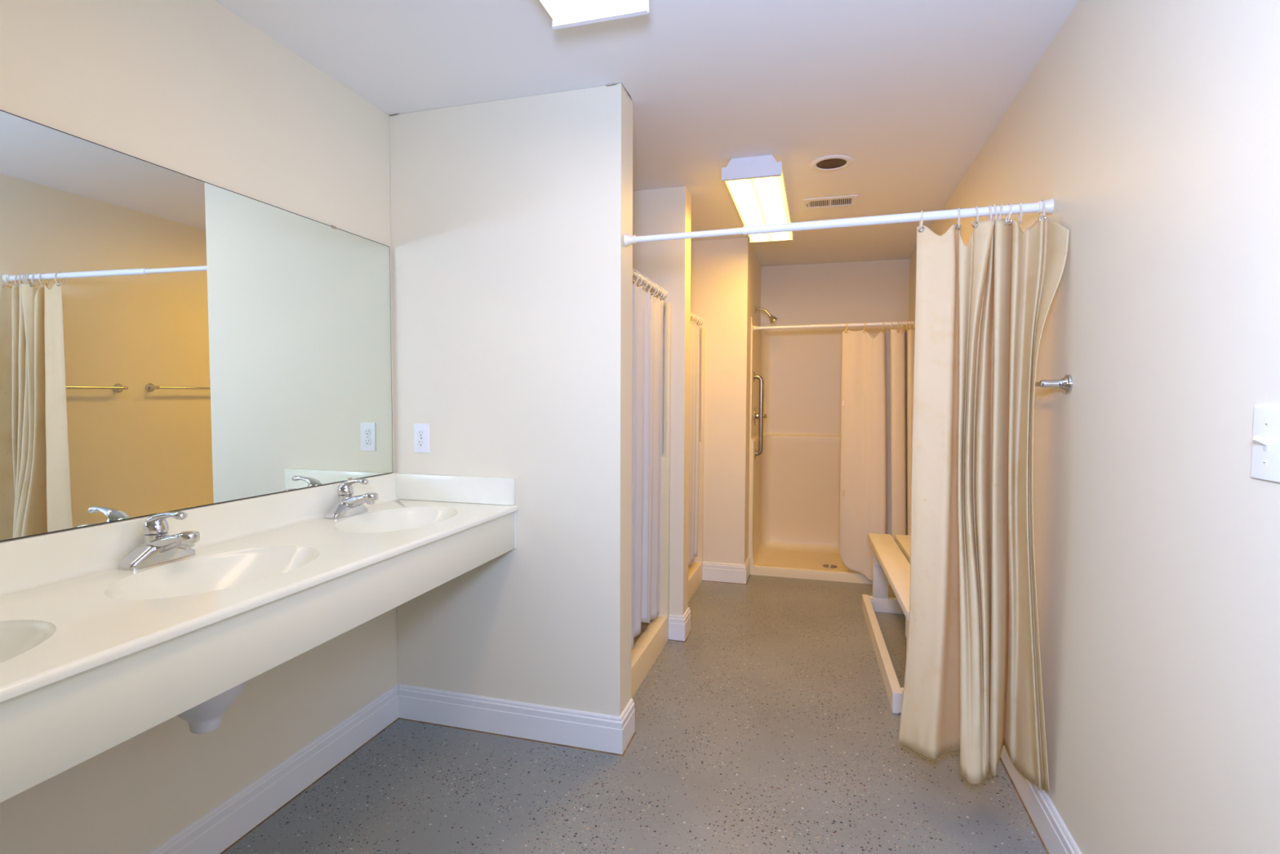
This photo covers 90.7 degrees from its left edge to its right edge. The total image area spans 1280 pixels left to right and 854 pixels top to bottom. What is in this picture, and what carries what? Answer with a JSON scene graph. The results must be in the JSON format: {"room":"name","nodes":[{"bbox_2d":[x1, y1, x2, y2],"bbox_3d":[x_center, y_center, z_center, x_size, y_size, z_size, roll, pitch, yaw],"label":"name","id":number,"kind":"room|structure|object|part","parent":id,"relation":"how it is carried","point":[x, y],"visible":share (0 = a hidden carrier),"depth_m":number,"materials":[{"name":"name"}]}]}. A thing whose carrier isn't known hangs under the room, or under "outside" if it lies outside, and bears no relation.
{"room":"communal bathroom","nodes":[
{"label":"communal bathroom","id":0,"kind":"room"},
{"bbox_2d":[0,0,397,853],"bbox_3d":[-1.120,-0.008,2.315,0.120,2.420,7.340,1,3,16],"label":"wall","id":1,"kind":"structure","parent":0,"point":[192,88],"depth_m":1.74,"materials":[{"name":"paint"}]},
{"bbox_2d":[0,109,393,541],"bbox_3d":[-1.260,-0.222,1.570,0.008,0.902,1.970,1,3,16],"label":"wall mirror","id":2,"kind":"object","parent":1,"relation":"attached to","point":[171,340],"visible":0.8,"depth_m":1.64,"materials":[{"name":"grey mirror"}]},
{"bbox_2d":[0,472,399,595],"bbox_3d":[-1.249,0.281,1.589,0.035,0.105,1.999,1,3,16],"label":"backsplash","id":3,"kind":"structure","parent":1,"relation":"attached to","point":[37,561],"depth_m":1.57,"materials":[{"name":"stone"}]},
{"bbox_2d":[0,472,517,802],"bbox_3d":[-1.002,0.457,1.528,0.548,0.449,1.999,1,3,16],"label":"countertop","id":4,"kind":"structure","parent":1,"relation":"attached to","point":[95,655],"depth_m":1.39,"materials":[{"name":"stone"}]},
{"bbox_2d":[0,619,56,662],"bbox_3d":[-1.159,0.450,0.933,0.353,0.170,0.500,1,3,16],"label":"basin","id":5,"kind":"object","parent":4,"relation":"in","point":[21,641],"depth_m":1.13,"materials":[{"name":"white ceramic"}]},
{"bbox_2d":[117,511,199,570],"bbox_3d":[-1.155,0.271,1.556,0.161,0.129,0.163,1,3,16],"label":"faucet","id":6,"kind":"object","parent":4,"relation":"on","point":[159,547],"visible":1,"depth_m":1.54,"materials":[{"name":"silver metal"}]},
{"bbox_3d":[-1.198,0.309,1.570,0.058,0.052,0.163,1,3,16],"label":"plate","id":7,"kind":"part","parent":6,"relation":"part of","materials":[{"name":"silver metal"}]},
{"bbox_3d":[-1.169,0.235,1.558,0.121,0.057,0.052,1,3,16],"label":"lever handle","id":8,"kind":"part","parent":6,"relation":"part of","materials":[{"name":"silver metal"}]},
{"bbox_3d":[-1.140,0.287,1.552,0.129,0.065,0.051,1,3,16],"label":"spout","id":9,"kind":"part","parent":6,"relation":"part of","materials":[{"name":"silver metal"}]},
{"bbox_2d":[104,545,319,599],"bbox_3d":[-0.994,0.423,1.514,0.353,0.170,0.500,1,3,16],"label":"basin","id":10,"kind":"object","parent":4,"relation":"in","point":[212,575],"depth_m":1.60,"materials":[{"name":"white ceramic"}]},
{"bbox_2d":[324,478,377,519],"bbox_3d":[-0.978,0.242,2.182,0.161,0.129,0.163,1,3,16],"label":"faucet","id":11,"kind":"object","parent":4,"relation":"on","point":[347,504],"visible":1,"depth_m":2.16,"materials":[{"name":"silver metal"}]},
{"bbox_3d":[-1.020,0.280,2.196,0.058,0.052,0.163,1,3,16],"label":"plate","id":12,"kind":"part","parent":11,"relation":"part of","materials":[{"name":"silver metal"}]},
{"bbox_3d":[-0.991,0.206,2.184,0.121,0.057,0.052,1,3,16],"label":"lever handle","id":13,"kind":"part","parent":11,"relation":"part of","materials":[{"name":"silver metal"}]},
{"bbox_3d":[-0.962,0.258,2.179,0.129,0.065,0.051,1,3,16],"label":"spout","id":14,"kind":"part","parent":11,"relation":"part of","materials":[{"name":"silver metal"}]},
{"bbox_2d":[333,506,457,533],"bbox_3d":[-0.816,0.394,2.143,0.353,0.170,0.500,1,3,16],"label":"basin","id":15,"kind":"object","parent":4,"relation":"in","point":[387,519],"depth_m":2.28,"materials":[{"name":"white ceramic"}]},
{"bbox_2d":[146,683,399,853],"bbox_3d":[-1.523,1.209,0.709,0.020,0.136,3.925,1,3,16],"label":"baseboard","id":16,"kind":"structure","parent":1,"relation":"attached to","point":[228,822],"depth_m":2.02,"materials":[{"name":"white paint"}]},
{"bbox_2d":[389,83,632,715],"bbox_3d":[-0.511,-0.014,2.486,0.958,2.420,0.150,1,3,16],"label":"wall partition","id":17,"kind":"structure","parent":0,"point":[512,264],"depth_m":2.38,"materials":[{"name":"paint"}]},
{"bbox_2d":[413,423,430,453],"bbox_3d":[-0.867,0.044,2.507,0.071,0.116,0.008,1,3,16],"label":"power outlet","id":18,"kind":"object","parent":17,"relation":"attached to","point":[421,431],"visible":1,"depth_m":2.50,"materials":[{"name":"white plastic"}]},
{"bbox_2d":[417,439,425,446],"bbox_3d":[-0.868,0.064,2.505,0.035,0.029,0.003,1,3,16],"label":"receptacle","id":19,"kind":"object","parent":18,"relation":"attached to","point":[420,442],"depth_m":2.50,"materials":[{"name":"white plastic"}]},
{"bbox_2d":[417,429,425,436],"bbox_3d":[-0.868,0.025,2.503,0.035,0.029,0.003,1,3,16],"label":"receptacle","id":20,"kind":"object","parent":18,"relation":"attached to","point":[420,433],"depth_m":2.50,"materials":[{"name":"white plastic"}]},
{"bbox_2d":[389,83,631,115],"bbox_3d":[-0.508,-1.219,2.416,0.962,0.006,0.136,1,3,16],"label":"trim","id":21,"kind":"structure","parent":17,"relation":"attached to","point":[616,83],"depth_m":2.29,"materials":[{"name":"white paint"}]},
{"bbox_2d":[398,684,635,755],"bbox_3d":[-0.502,1.127,2.525,0.962,0.136,0.168,1,3,16],"label":"baseboard","id":22,"kind":"structure","parent":17,"relation":"attached to","point":[567,727],"depth_m":2.44,"materials":[{"name":"white paint"}]},
{"bbox_2d":[632,271,667,297],"bbox_3d":[-0.003,-0.684,2.896,0.042,0.042,0.974,1,3,16],"label":"curtain rod","id":23,"kind":"object","parent":17,"relation":"attached to","point":[635,274],"visible":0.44,"depth_m":3.04,"materials":[{"name":"beige plastic"}]},
{"bbox_2d":[632,268,639,283],"bbox_3d":[-0.031,-0.668,2.798,0.056,0.066,0.005,0,2,13],"label":"curtain ring","id":24,"kind":"object","parent":23,"relation":"hanging from","point":[636,270],"visible":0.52,"depth_m":2.79,"materials":[{"name":"beige plastic"}]},
{"bbox_2d":[635,271,642,286],"bbox_3d":[-0.014,-0.671,2.860,0.056,0.065,0.010,1,3,24],"label":"curtain ring","id":25,"kind":"object","parent":23,"relation":"hanging from","point":[636,272],"visible":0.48,"depth_m":2.85,"materials":[{"name":"beige plastic"}]},
{"bbox_2d":[636,275,648,288],"bbox_3d":[0.011,-0.675,2.947,0.056,0.066,0.008,1,3,12],"label":"curtain ring","id":26,"kind":"object","parent":23,"relation":"hanging from","point":[642,275],"visible":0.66,"depth_m":2.94,"materials":[{"name":"beige plastic"}]},
{"bbox_2d":[640,278,652,291],"bbox_3d":[0.030,-0.678,3.014,0.056,0.066,0.008,1,3,14],"label":"curtain ring","id":27,"kind":"object","parent":23,"relation":"hanging from","point":[646,278],"visible":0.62,"depth_m":3.01,"materials":[{"name":"beige plastic"}]},
{"bbox_2d":[631,280,664,648],"bbox_3d":[-0.017,0.188,2.951,0.056,1.687,0.937,1,3,16],"label":"shower curtain","id":28,"kind":"object","parent":23,"relation":"hanging from","point":[648,311],"visible":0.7,"depth_m":3.07,"materials":[{"name":"beige fabric"}]},
{"bbox_2d":[645,281,657,294],"bbox_3d":[0.056,-0.682,3.105,0.056,0.066,0.009,1,3,11],"label":"curtain ring","id":29,"kind":"object","parent":23,"relation":"hanging from","point":[651,282],"visible":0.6,"depth_m":3.10,"materials":[{"name":"beige plastic"}]},
{"bbox_2d":[652,285,662,298],"bbox_3d":[0.089,-0.688,3.221,0.056,0.065,0.012,1,3,12],"label":"curtain ring","id":30,"kind":"object","parent":23,"relation":"hanging from","point":[656,286],"visible":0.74,"depth_m":3.21,"materials":[{"name":"beige plastic"}]},
{"bbox_2d":[623,198,1053,246],"bbox_3d":[0.604,-0.678,2.120,1.364,0.062,0.046,1,3,16],"label":"curtain rod","id":31,"kind":"object","parent":17,"relation":"attached to","point":[1037,207],"visible":0.98,"depth_m":2.08,"materials":[{"name":"white metal"}]},
{"bbox_2d":[919,210,923,230],"bbox_3d":[0.906,-0.664,2.035,0.008,0.065,0.047,1,3,19],"label":"curtain ring","id":32,"kind":"object","parent":31,"relation":"hanging from","point":[922,211],"visible":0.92,"depth_m":2.02,"materials":[{"name":"beige plastic"}]},
{"bbox_2d":[897,215,1069,792],"bbox_3d":[1.091,0.218,1.978,0.265,1.740,0.432,-1,3,-29],"label":"shower curtain","id":33,"kind":"object","parent":32,"relation":"hanging from","point":[973,685],"visible":1,"depth_m":1.97,"materials":[{"name":"beige fabric"}]},
{"bbox_2d":[957,207,959,228],"bbox_3d":[1.012,-0.663,2.005,0.008,0.065,0.047,1,3,24],"label":"curtain ring","id":34,"kind":"object","parent":31,"relation":"hanging from","point":[958,208],"visible":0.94,"depth_m":1.99,"materials":[{"name":"beige plastic"}]},
{"bbox_2d":[974,205,978,222],"bbox_3d":[1.062,-0.663,1.990,0.013,0.065,0.047,1,3,25],"label":"curtain ring","id":35,"kind":"object","parent":31,"relation":"hanging from","point":[975,206],"visible":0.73,"depth_m":1.97,"materials":[{"name":"beige plastic"}]},
{"bbox_2d":[986,204,992,220],"bbox_3d":[1.096,-0.663,1.981,0.012,0.065,0.047,1,3,16],"label":"curtain ring","id":36,"kind":"object","parent":31,"relation":"hanging from","point":[988,206],"visible":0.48,"depth_m":1.96,"materials":[{"name":"beige plastic"}]},
{"bbox_2d":[992,204,997,219],"bbox_3d":[1.109,-0.663,1.977,0.011,0.065,0.047,1,3,18],"label":"curtain ring","id":37,"kind":"object","parent":31,"relation":"hanging from","point":[993,205],"visible":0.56,"depth_m":1.96,"materials":[{"name":"beige plastic"}]},
{"bbox_2d":[997,204,1002,219],"bbox_3d":[1.123,-0.663,1.973,0.012,0.065,0.047,1,3,20],"label":"curtain ring","id":38,"kind":"object","parent":31,"relation":"hanging from","point":[1001,205],"visible":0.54,"depth_m":1.95,"materials":[{"name":"beige plastic"}]},
{"bbox_2d":[1004,203,1012,222],"bbox_3d":[1.146,-0.663,1.966,0.013,0.065,0.047,1,3,15],"label":"curtain ring","id":39,"kind":"object","parent":31,"relation":"hanging from","point":[1010,204],"visible":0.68,"depth_m":1.95,"materials":[{"name":"beige plastic"}]},
{"bbox_2d":[1017,202,1022,223],"bbox_3d":[1.178,-0.663,1.957,0.009,0.065,0.047,1,3,24],"label":"curtain ring","id":40,"kind":"object","parent":31,"relation":"hanging from","point":[1020,215],"visible":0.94,"depth_m":1.94,"materials":[{"name":"beige plastic"}]},
{"bbox_2d":[1040,200,1045,216],"bbox_3d":[1.237,-0.662,1.941,0.009,0.065,0.047,1,3,22],"label":"curtain ring","id":41,"kind":"object","parent":31,"relation":"hanging from","point":[1043,204],"visible":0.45,"depth_m":1.92,"materials":[{"name":"beige plastic"}]},
{"bbox_2d":[222,574,1047,853],"bbox_3d":[0.034,1.273,1.984,2.563,0.100,7.460,1,3,16],"label":"floor","id":42,"kind":"structure","parent":0,"point":[773,728],"depth_m":2.20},
{"bbox_2d":[631,302,671,697],"bbox_3d":[-0.395,0.262,3.051,0.881,1.815,0.973,1,3,16],"label":"shower stall","id":43,"kind":"object","parent":42,"relation":"on","point":[653,637],"visible":0.09,"depth_m":3.36,"materials":[{"name":"beige plastic"}]},
{"bbox_2d":[688,327,704,601],"bbox_3d":[-0.095,0.217,4.144,0.860,1.805,1.003,1,3,16],"label":"shower stall","id":44,"kind":"object","parent":42,"relation":"on","point":[695,570],"visible":0.04,"depth_m":4.48,"materials":[{"name":"beige plastic"}]},
{"bbox_2d":[748,316,915,585],"bbox_3d":[1.473,0.138,4.873,1.163,1.905,0.779,1,3,16],"label":"shower stall","id":45,"kind":"object","parent":42,"relation":"on","point":[794,490],"visible":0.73,"depth_m":5.26,"materials":[{"name":"beige plastic"}]},
{"bbox_2d":[753,372,764,458],"bbox_3d":[0.894,-0.087,4.768,0.072,0.660,0.076,1,3,16],"label":"grab bar","id":46,"kind":"object","parent":45,"relation":"attached to","point":[758,377],"visible":0.98,"depth_m":4.75,"materials":[{"name":"silver metal"}]},
{"bbox_2d":[754,405,767,426],"bbox_3d":[0.938,-0.084,4.886,0.094,0.160,0.160,1,3,16],"label":"shower valve","id":47,"kind":"object","parent":45,"relation":"attached to","point":[756,414],"visible":0.74,"depth_m":4.86,"materials":[{"name":"silver metal"}]},
{"bbox_3d":[0.944,-0.084,4.884,0.082,0.048,0.048,1,3,16],"label":"knob","id":48,"kind":"part","parent":47,"relation":"part of","materials":[{"name":"silver metal"}]},
{"bbox_2d":[862,533,910,713],"bbox_3d":[1.382,0.938,3.247,0.330,0.460,1.525,1,3,14],"label":"bench","id":49,"kind":"object","parent":42,"relation":"on","point":[891,561],"visible":0.39,"depth_m":3.38,"materials":[{"name":"paint"}]},
{"bbox_3d":[1.480,0.882,3.884,0.089,0.334,0.038,1,3,14],"label":"leg","id":50,"kind":"part","parent":49,"relation":"part of","materials":[{"name":"paint"}]},
{"bbox_3d":[1.240,1.120,3.289,0.038,0.090,1.360,1,3,14],"label":"floor rail","id":51,"kind":"part","parent":49,"relation":"part of","materials":[{"name":"paint"}]},
{"bbox_3d":[1.558,1.094,3.874,0.292,0.088,0.038,1,3,14],"label":"cross rail","id":52,"kind":"part","parent":49,"relation":"part of","materials":[{"name":"paint"}]},
{"bbox_3d":[1.165,0.940,2.643,0.089,0.334,0.038,1,3,14],"label":"leg","id":53,"kind":"part","parent":49,"relation":"part of","materials":[{"name":"paint"}]},
{"bbox_2d":[213,0,1078,266],"bbox_3d":[0.044,-1.244,1.865,2.563,0.100,7.460,1,3,16],"label":"ceiling","id":54,"kind":"structure","parent":0,"point":[912,91],"depth_m":2.16,"materials":[{"name":"white paint"}]},
{"bbox_2d":[539,0,649,29],"bbox_3d":[-0.276,-1.112,1.107,0.274,0.094,1.239,1,3,16],"label":"ceiling light","id":55,"kind":"object","parent":54,"relation":"attached to","point":[564,13],"visible":1,"depth_m":1.66,"materials":[{"name":"white plastic"}]},
{"bbox_2d":[721,155,792,243],"bbox_3d":[0.681,-1.222,3.501,0.274,0.094,1.241,1,3,16],"label":"ceiling light","id":56,"kind":"object","parent":54,"relation":"attached to","point":[756,185],"visible":0.92,"depth_m":3.13,"materials":[{"name":"white plastic"}]},
{"bbox_3d":[0.514,-1.195,2.912,0.274,0.094,0.017,1,3,16],"label":"plate","id":57,"kind":"part","parent":56,"relation":"part of","materials":[{"name":"white ceramic"}]},
{"bbox_3d":[0.848,-1.249,4.089,0.274,0.094,0.016,1,3,16],"label":"plate","id":58,"kind":"part","parent":56,"relation":"part of","materials":[{"name":"white plastic"}]},
{"bbox_2d":[803,195,857,209],"bbox_3d":[1.075,-1.266,3.571,0.286,0.010,0.193,1,3,16],"label":"ceiling vent","id":59,"kind":"object","parent":54,"relation":"in","point":[851,200],"visible":1,"depth_m":3.57,"materials":[{"name":"white metal"}]},
{"bbox_2d":[809,155,853,171],"bbox_3d":[0.902,-1.239,2.975,0.196,0.008,0.196,1,3,16],"label":"recessed light","id":60,"kind":"object","parent":54,"relation":"in","point":[832,162],"visible":1,"depth_m":2.97,"materials":[{"name":"white plastic"}]},
{"bbox_2d":[632,186,691,615],"bbox_3d":[-0.205,-0.064,3.564,0.958,2.420,0.145,1,3,16],"label":"wall","id":61,"kind":"structure","parent":0,"point":[666,263],"depth_m":3.38,"materials":[{"name":"paint"}]},
{"bbox_2d":[668,607,691,641],"bbox_3d":[0.222,1.084,3.486,0.095,0.136,0.164,1,3,16],"label":"baseboard","id":62,"kind":"structure","parent":61,"relation":"attached to","point":[679,626],"depth_m":3.42,"materials":[{"name":"white paint"}]},
{"bbox_2d":[690,313,703,324],"bbox_3d":[0.292,-0.721,3.991,0.042,0.042,1.004,1,3,16],"label":"curtain rod","id":63,"kind":"object","parent":61,"relation":"attached to","point":[691,315],"visible":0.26,"depth_m":4.33,"materials":[{"name":"beige plastic"}]},
{"bbox_2d":[688,321,699,564],"bbox_3d":[0.301,0.119,4.148,0.062,1.634,0.654,1,3,16],"label":"shower curtain","id":64,"kind":"object","parent":63,"relation":"hanging from","point":[695,330],"visible":0.48,"depth_m":4.31,"materials":[{"name":"beige fabric"}]},
{"bbox_2d":[690,237,761,564],"bbox_3d":[0.324,-0.133,5.063,1.158,2.420,1.020,1,3,16],"label":"wall","id":65,"kind":"structure","parent":0,"point":[726,273],"depth_m":4.46,"materials":[{"name":"paint"}]},
{"bbox_2d":[702,555,750,584],"bbox_3d":[0.634,1.032,4.612,0.316,0.136,0.258,1,3,16],"label":"baseboard","id":66,"kind":"structure","parent":65,"relation":"attached to","point":[734,573],"depth_m":4.50,"materials":[{"name":"white paint"}]},
{"bbox_2d":[755,305,777,323],"bbox_3d":[0.982,-0.873,4.904,0.169,0.142,0.060,1,3,16],"label":"shower","id":67,"kind":"object","parent":65,"relation":"attached to","point":[772,319],"visible":1,"depth_m":4.89,"materials":[{"name":"silver metal"}]},
{"bbox_3d":[0.959,-0.891,4.910,0.118,0.067,0.019,1,3,16],"label":"arm","id":68,"kind":"part","parent":67,"relation":"part of","materials":[{"name":"silver metal"}]},
{"bbox_2d":[753,320,915,331],"bbox_3d":[1.383,-0.722,4.501,1.137,0.050,0.042,1,3,16],"label":"curtain rod","id":69,"kind":"object","parent":65,"relation":"attached to","point":[889,323],"visible":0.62,"depth_m":4.49,"materials":[{"name":"white metal"}]},
{"bbox_2d":[760,258,910,326],"bbox_3d":[1.040,-0.149,5.452,2.323,2.420,0.120,1,3,16],"label":"wall","id":70,"kind":"structure","parent":0,"point":[874,291],"depth_m":5.18,"materials":[{"name":"paint"}]},
{"bbox_2d":[908,0,1279,853],"bbox_3d":[1.230,0.032,1.650,0.120,2.420,7.340,1,3,16],"label":"wall","id":71,"kind":"structure","parent":0,"point":[1151,128],"depth_m":1.31,"materials":[{"name":"paint"}]},
{"bbox_2d":[1000,744,1081,853],"bbox_3d":[1.035,1.191,1.285,0.020,0.136,6.428,1,3,16],"label":"baseboard","id":72,"kind":"structure","parent":71,"relation":"attached to","point":[1055,837],"depth_m":1.88,"materials":[{"name":"white paint"}]},
{"bbox_2d":[1035,373,1072,393],"bbox_3d":[1.266,-0.138,2.119,0.072,0.053,0.748,1,3,16],"label":"towel bar","id":73,"kind":"object","parent":71,"relation":"attached to","point":[1065,384],"visible":0.48,"depth_m":1.77,"materials":[{"name":"silver metal"}]},
{"bbox_2d":[1250,405,1279,482],"bbox_3d":[0.968,0.025,0.983,0.022,0.116,0.071,1,3,16],"label":"light switch","id":74,"kind":"object","parent":71,"relation":"attached to","point":[1265,456],"visible":1,"depth_m":0.98,"materials":[{"name":"white plastic"}]},
{"bbox_3d":[0.973,0.025,0.981,0.001,0.025,0.011,1,3,16],"label":"toggle frame","id":75,"kind":"part","parent":74,"relation":"part of","materials":[{"name":"white plastic"}]},
{"label":"curtain ring","id":76,"kind":"object","parent":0,"visible":0},
{"bbox_2d":[839,328,915,581],"bbox_3d":[1.677,0.199,4.452,0.511,1.765,0.175,1,3,16],"label":"shower curtain","id":77,"kind":"object","parent":76,"relation":"hanging from","point":[877,372],"visible":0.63,"depth_m":4.44,"materials":[{"name":"beige fabric"}]}
]}

